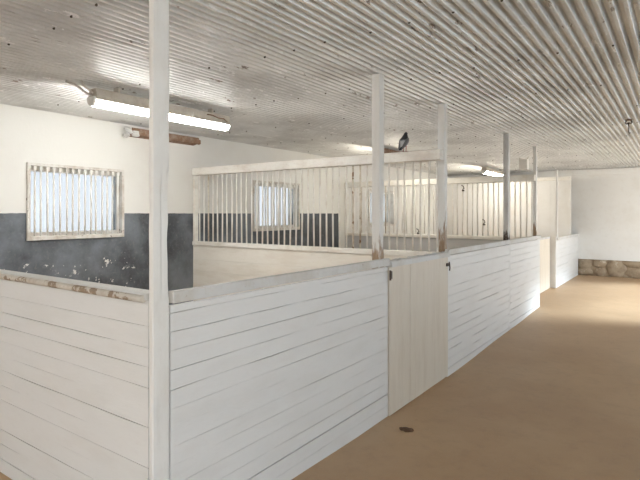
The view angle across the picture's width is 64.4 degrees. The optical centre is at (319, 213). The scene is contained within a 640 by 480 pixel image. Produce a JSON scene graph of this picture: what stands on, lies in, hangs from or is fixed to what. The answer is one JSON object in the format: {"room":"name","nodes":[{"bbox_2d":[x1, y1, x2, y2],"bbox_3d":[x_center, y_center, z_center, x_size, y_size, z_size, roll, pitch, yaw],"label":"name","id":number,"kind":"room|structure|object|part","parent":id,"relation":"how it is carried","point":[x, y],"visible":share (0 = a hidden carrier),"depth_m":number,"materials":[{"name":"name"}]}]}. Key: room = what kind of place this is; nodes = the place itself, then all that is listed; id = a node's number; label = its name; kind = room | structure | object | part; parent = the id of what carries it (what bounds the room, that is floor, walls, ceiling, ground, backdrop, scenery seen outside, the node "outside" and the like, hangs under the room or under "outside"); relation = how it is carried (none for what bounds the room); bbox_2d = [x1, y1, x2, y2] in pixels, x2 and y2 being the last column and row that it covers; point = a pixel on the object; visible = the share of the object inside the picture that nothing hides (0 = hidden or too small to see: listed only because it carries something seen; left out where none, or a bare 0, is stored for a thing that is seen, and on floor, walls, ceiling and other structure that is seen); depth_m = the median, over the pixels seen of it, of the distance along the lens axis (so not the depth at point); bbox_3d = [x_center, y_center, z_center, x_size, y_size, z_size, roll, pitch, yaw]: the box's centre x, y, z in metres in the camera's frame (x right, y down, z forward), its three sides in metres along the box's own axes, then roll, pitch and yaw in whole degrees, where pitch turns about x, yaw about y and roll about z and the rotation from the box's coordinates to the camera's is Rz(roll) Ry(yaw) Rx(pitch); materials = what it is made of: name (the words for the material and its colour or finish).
{"room":"farm building","nodes":[
{"label":"farm building","id":0,"kind":"room"},
{"bbox_2d":[0,104,435,304],"bbox_3d":[-1.363,0.267,8.017,0.220,2.866,17.500,0,0,35],"label":"wall","id":1,"kind":"structure","parent":0,"point":[26,134],"depth_m":6.52,"materials":[{"name":"white paint"}]},
{"bbox_2d":[26,162,123,240],"bbox_3d":[-2.803,-0.130,5.859,0.128,0.830,1.145,0,0,35],"label":"window","id":2,"kind":"structure","parent":1,"relation":"in","point":[63,201],"depth_m":5.82,"materials":[{"name":"paint"}]},
{"bbox_3d":[-2.834,-0.130,5.882,0.004,0.670,1.045,0,0,35],"label":"pane","id":3,"kind":"part","parent":2,"relation":"part of","materials":[{"name":"clear glass"}]},
{"bbox_2d":[122,127,200,145],"bbox_3d":[-2.054,-1.008,6.732,0.145,0.140,1.233,0,0,35],"label":"pipe","id":4,"kind":"object","parent":1,"relation":"attached to","point":[134,132],"visible":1,"depth_m":6.75,"materials":[{"name":"metal"}]},
{"bbox_2d":[253,180,299,230],"bbox_3d":[-0.767,-0.130,8.728,0.128,0.830,1.230,0,0,35],"label":"window","id":5,"kind":"structure","parent":1,"relation":"in","point":[287,185],"depth_m":8.75,"materials":[{"name":"paint"}]},
{"bbox_3d":[-0.799,-0.130,8.751,0.004,0.670,1.130,0,0,35],"label":"pane","id":6,"kind":"part","parent":5,"relation":"part of","materials":[{"name":"clear glass"}]},
{"bbox_3d":[-0.799,-0.130,8.751,0.050,0.790,1.190,0,0,35],"label":"sash","id":7,"kind":"part","parent":5,"relation":"part of","materials":[{"name":"paint"}]},
{"bbox_2d":[368,189,394,226],"bbox_3d":[1.394,-0.130,11.775,0.128,0.830,1.240,0,0,35],"label":"window","id":8,"kind":"structure","parent":1,"relation":"in","point":[391,192],"depth_m":11.99,"materials":[{"name":"paint"}]},
{"bbox_3d":[1.362,-0.130,11.797,0.004,0.670,1.140,0,0,35],"label":"pane","id":9,"kind":"part","parent":8,"relation":"part of","materials":[{"name":"clear glass"}]},
{"bbox_3d":[1.362,-0.130,11.797,0.050,0.790,1.200,0,0,35],"label":"sash","id":10,"kind":"part","parent":8,"relation":"part of","materials":[{"name":"paint"}]},
{"bbox_2d":[0,0,639,175],"bbox_3d":[1.723,-1.171,5.705,7.788,0.129,17.700,0,0,35],"label":"ceiling","id":11,"kind":"structure","parent":0,"point":[559,77],"depth_m":3.96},
{"bbox_2d":[65,80,148,116],"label":"lamp","id":12,"kind":"object","parent":11,"relation":"attached to","point":[116,100],"depth_m":4.44,"materials":[{"name":"white plastic"}]},
{"bbox_2d":[169,104,230,130],"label":"lamp","id":13,"kind":"object","parent":11,"relation":"attached to","point":[181,114],"depth_m":5.20,"materials":[{"name":"white plastic"}]},
{"bbox_2d":[92,99,228,130],"bbox_3d":[-1.480,-0.938,4.949,0.112,0.054,1.540,0,0,35],"label":"diffuser","id":14,"kind":"object","parent":13,"relation":"attached to","point":[110,104],"depth_m":4.89,"materials":[{"name":"white plastic"}]},
{"bbox_2d":[384,148,401,152],"bbox_3d":[1.294,-1.024,8.823,0.132,0.176,1.050,0,0,35],"label":"lamp","id":15,"kind":"object","parent":11,"relation":"attached to","point":[386,150],"visible":0.06,"depth_m":8.56,"materials":[{"name":"metal"}]},
{"bbox_2d":[481,167,502,175],"bbox_3d":[4.242,-1.022,12.409,0.132,0.181,1.550,0,0,35],"label":"lamp","id":16,"kind":"object","parent":11,"relation":"attached to","point":[485,170],"visible":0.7,"depth_m":12.10,"materials":[{"name":"white plastic"}]},
{"bbox_2d":[483,171,502,175],"bbox_3d":[4.242,-0.958,12.409,0.112,0.054,1.490,0,0,35],"label":"diffuser","id":17,"kind":"object","parent":16,"relation":"attached to","point":[495,173],"depth_m":12.26,"materials":[{"name":"white plastic"}]},
{"bbox_2d":[519,157,528,169],"bbox_3d":[4.020,-0.992,10.022,0.190,0.252,0.120,0,0,35],"label":"box","id":18,"kind":"object","parent":11,"relation":"hanging from","point":[523,163],"visible":1,"depth_m":9.98,"materials":[{"name":"white plastic"}]},
{"bbox_2d":[625,119,632,133],"bbox_3d":[3.642,-1.029,5.999,0.086,0.172,0.040,0,0,35],"label":"ceiling hook","id":19,"kind":"object","parent":11,"relation":"hanging from","point":[626,120],"visible":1,"depth_m":5.99,"materials":[{"name":"metal"}]},
{"bbox_2d":[0,275,639,479],"bbox_3d":[1.683,1.750,5.734,7.990,0.401,17.900,0,0,35],"label":"floor","id":20,"kind":"structure","parent":0,"point":[556,396],"depth_m":4.22,"materials":[{"name":"brown concrete"}]},
{"bbox_2d":[0,269,148,479],"bbox_3d":[-2.262,0.977,3.371,3.679,1.238,0.108,0,0,35],"label":"barrier","id":21,"kind":"object","parent":20,"relation":"on","point":[74,354],"visible":0.91,"depth_m":2.66,"materials":[{"name":"white wood"}]},
{"bbox_2d":[149,0,168,479],"bbox_3d":[-0.731,0.240,2.311,0.036,2.711,0.094,0,0,35],"label":"timber post","id":22,"kind":"object","parent":20,"relation":"on","point":[158,9],"visible":1,"depth_m":2.28,"materials":[{"name":"white paint"}]},
{"bbox_2d":[168,258,389,479],"bbox_3d":[-0.074,0.992,3.217,0.043,1.269,2.133,0,0,35],"label":"barrier","id":23,"kind":"object","parent":20,"relation":"on","point":[269,383],"visible":0.98,"depth_m":2.96,"materials":[{"name":"white wood"}]},
{"bbox_2d":[192,149,443,300],"bbox_3d":[-0.281,0.499,6.158,3.685,2.289,0.100,0,0,35],"label":"divider","id":24,"kind":"object","parent":20,"relation":"on","point":[217,262],"visible":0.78,"depth_m":6.21,"materials":[{"name":"paint"}]},
{"bbox_3d":[-1.764,-0.077,7.210,0.050,0.926,0.060,0,0,35],"label":"wall post","id":25,"kind":"part","parent":24,"relation":"part of","materials":[{"name":"paint"}]},
{"bbox_3d":[-0.281,0.415,6.158,3.685,0.058,0.090,0,0,35],"label":"rail","id":26,"kind":"part","parent":24,"relation":"part of","materials":[{"name":"paint"}]},
{"bbox_3d":[-0.281,-0.593,6.158,3.685,0.105,0.100,0,0,35],"label":"rail","id":27,"kind":"part","parent":24,"relation":"part of","materials":[{"name":"paint"}]},
{"bbox_2d":[398,132,408,151],"bbox_3d":[0.869,-0.751,5.278,0.099,0.208,0.169,0,0,35],"label":"pigeon","id":28,"kind":"object","parent":24,"relation":"on","point":[403,142],"visible":1,"depth_m":5.25,"materials":[{"name":"grey"}]},
{"bbox_2d":[372,73,383,268],"bbox_3d":[0.466,0.256,4.084,0.077,2.741,0.085,0,0,35],"label":"timber post","id":29,"kind":"object","parent":20,"relation":"on","point":[377,79],"visible":0.56,"depth_m":4.05,"materials":[{"name":"paint"}]},
{"bbox_2d":[399,427,413,431],"bbox_3d":[0.648,1.621,3.824,0.113,0.026,0.066,0,0,35],"label":"clod","id":30,"kind":"object","parent":20,"relation":"on","point":[405,429],"visible":1,"depth_m":3.81,"materials":[{"name":"brown soil"}]},
{"bbox_2d":[345,174,535,254],"bbox_3d":[2.033,0.454,9.421,3.685,2.198,0.100,0,0,35],"label":"divider","id":31,"kind":"object","parent":20,"relation":"on","point":[453,241],"visible":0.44,"depth_m":9.42,"materials":[{"name":"paint"}]},
{"bbox_3d":[0.551,-0.077,10.472,0.050,0.926,0.060,0,0,35],"label":"wall post","id":32,"kind":"part","parent":31,"relation":"part of","materials":[{"name":"paint"}]},
{"bbox_3d":[2.033,0.415,9.421,3.685,0.058,0.090,0,0,35],"label":"rail","id":33,"kind":"part","parent":31,"relation":"part of","materials":[{"name":"paint"}]},
{"bbox_3d":[2.033,-0.593,9.421,3.685,0.105,0.100,0,0,35],"label":"rail","id":34,"kind":"part","parent":31,"relation":"part of","materials":[{"name":"paint"}]},
{"bbox_2d":[438,104,446,251],"bbox_3d":[1.252,0.265,5.193,0.077,2.760,0.083,0,0,35],"label":"timber post","id":35,"kind":"object","parent":20,"relation":"on","point":[442,108],"visible":0.47,"depth_m":5.16,"materials":[{"name":"paint"}]},
{"bbox_2d":[386,251,450,415],"bbox_3d":[0.919,0.996,4.598,0.067,1.262,1.267,0,0,35],"label":"gate","id":36,"kind":"object","parent":35,"relation":"attached to","point":[417,292],"visible":1,"depth_m":4.50,"materials":[{"name":"wood"}]},
{"bbox_2d":[445,240,510,376],"bbox_3d":[1.950,1.002,6.069,0.043,1.288,2.311,0,0,35],"label":"barrier","id":37,"kind":"object","parent":20,"relation":"on","point":[478,280],"visible":0.95,"depth_m":5.89,"materials":[{"name":"white wood"}]},
{"bbox_2d":[503,133,509,244],"bbox_3d":[2.609,0.240,7.105,0.076,2.711,0.093,0,0,35],"label":"timber post","id":38,"kind":"object","parent":20,"relation":"on","point":[506,137],"visible":0.49,"depth_m":7.07,"materials":[{"name":"paint"}]},
{"bbox_2d":[448,176,570,239],"bbox_3d":[4.695,0.317,13.368,3.460,2.454,0.080,0,0,35],"label":"divider","id":39,"kind":"object","parent":20,"relation":"on","point":[546,186],"visible":0.47,"depth_m":13.09,"materials":[{"name":"paint"}]},
{"bbox_3d":[4.695,-0.866,13.368,3.460,0.088,0.080,0,0,35],"label":"rail","id":40,"kind":"part","parent":39,"relation":"part of","materials":[{"name":"paint"}]},
{"bbox_2d":[509,235,540,328],"bbox_3d":[3.149,0.977,7.760,0.043,1.238,1.818,0,0,35],"label":"barrier","id":41,"kind":"object","parent":20,"relation":"on","point":[524,256],"visible":0.95,"depth_m":7.66,"materials":[{"name":"white wood"}]},
{"bbox_2d":[533,146,536,239],"bbox_3d":[3.578,0.219,8.453,0.058,2.667,0.074,0,0,35],"label":"timber post","id":42,"kind":"object","parent":20,"relation":"on","point":[535,147],"visible":0.56,"depth_m":8.42,"materials":[{"name":"paint"}]},
{"bbox_2d":[539,236,549,293],"bbox_3d":[4.099,1.008,9.647,0.062,1.075,2.320,0,0,35],"label":"gate","id":43,"kind":"object","parent":20,"relation":"on","point":[544,244],"visible":0.38,"depth_m":10.16,"materials":[{"name":"white wood"}]},
{"bbox_2d":[550,237,556,287],"bbox_3d":[4.873,1.015,10.660,0.156,1.070,0.071,0,0,35],"label":"timber post","id":44,"kind":"object","parent":20,"relation":"on","point":[553,240],"visible":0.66,"depth_m":10.62,"materials":[{"name":"white paint"}]},
{"bbox_2d":[556,234,578,286],"bbox_3d":[5.750,1.026,11.772,0.043,1.051,2.736,0,0,35],"label":"barrier","id":45,"kind":"object","parent":20,"relation":"on","point":[567,248],"visible":0.99,"depth_m":11.59,"materials":[{"name":"white wood"}]},
{"bbox_2d":[556,170,557,236],"bbox_3d":[5.033,-0.216,10.803,0.042,1.428,0.047,0,0,35],"label":"timber post","id":46,"kind":"object","parent":45,"relation":"on","point":[556,170],"visible":0.99,"depth_m":10.78,"materials":[{"name":"white paint"}]},
{"bbox_2d":[447,166,639,261],"bbox_3d":[6.745,-0.013,12.870,7.390,2.306,0.200,0,0,35],"label":"wall","id":47,"kind":"structure","parent":0,"point":[605,209],"depth_m":12.54,"materials":[{"name":"paint"}]},
{"bbox_2d":[574,167,639,175],"bbox_3d":[8.074,-1.030,11.787,3.970,0.148,0.031,0,0,35],"label":"trim","id":48,"kind":"structure","parent":47,"relation":"attached to","point":[617,171],"depth_m":12.49,"materials":[{"name":"white wood"}]},
{"bbox_2d":[578,259,639,278],"bbox_3d":[6.839,1.396,12.797,7.629,0.608,0.211,0,0,35],"label":"stone foundation","id":49,"kind":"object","parent":47,"relation":"attached to","point":[610,268],"depth_m":12.52,"materials":[{"name":"stone"}]}
]}

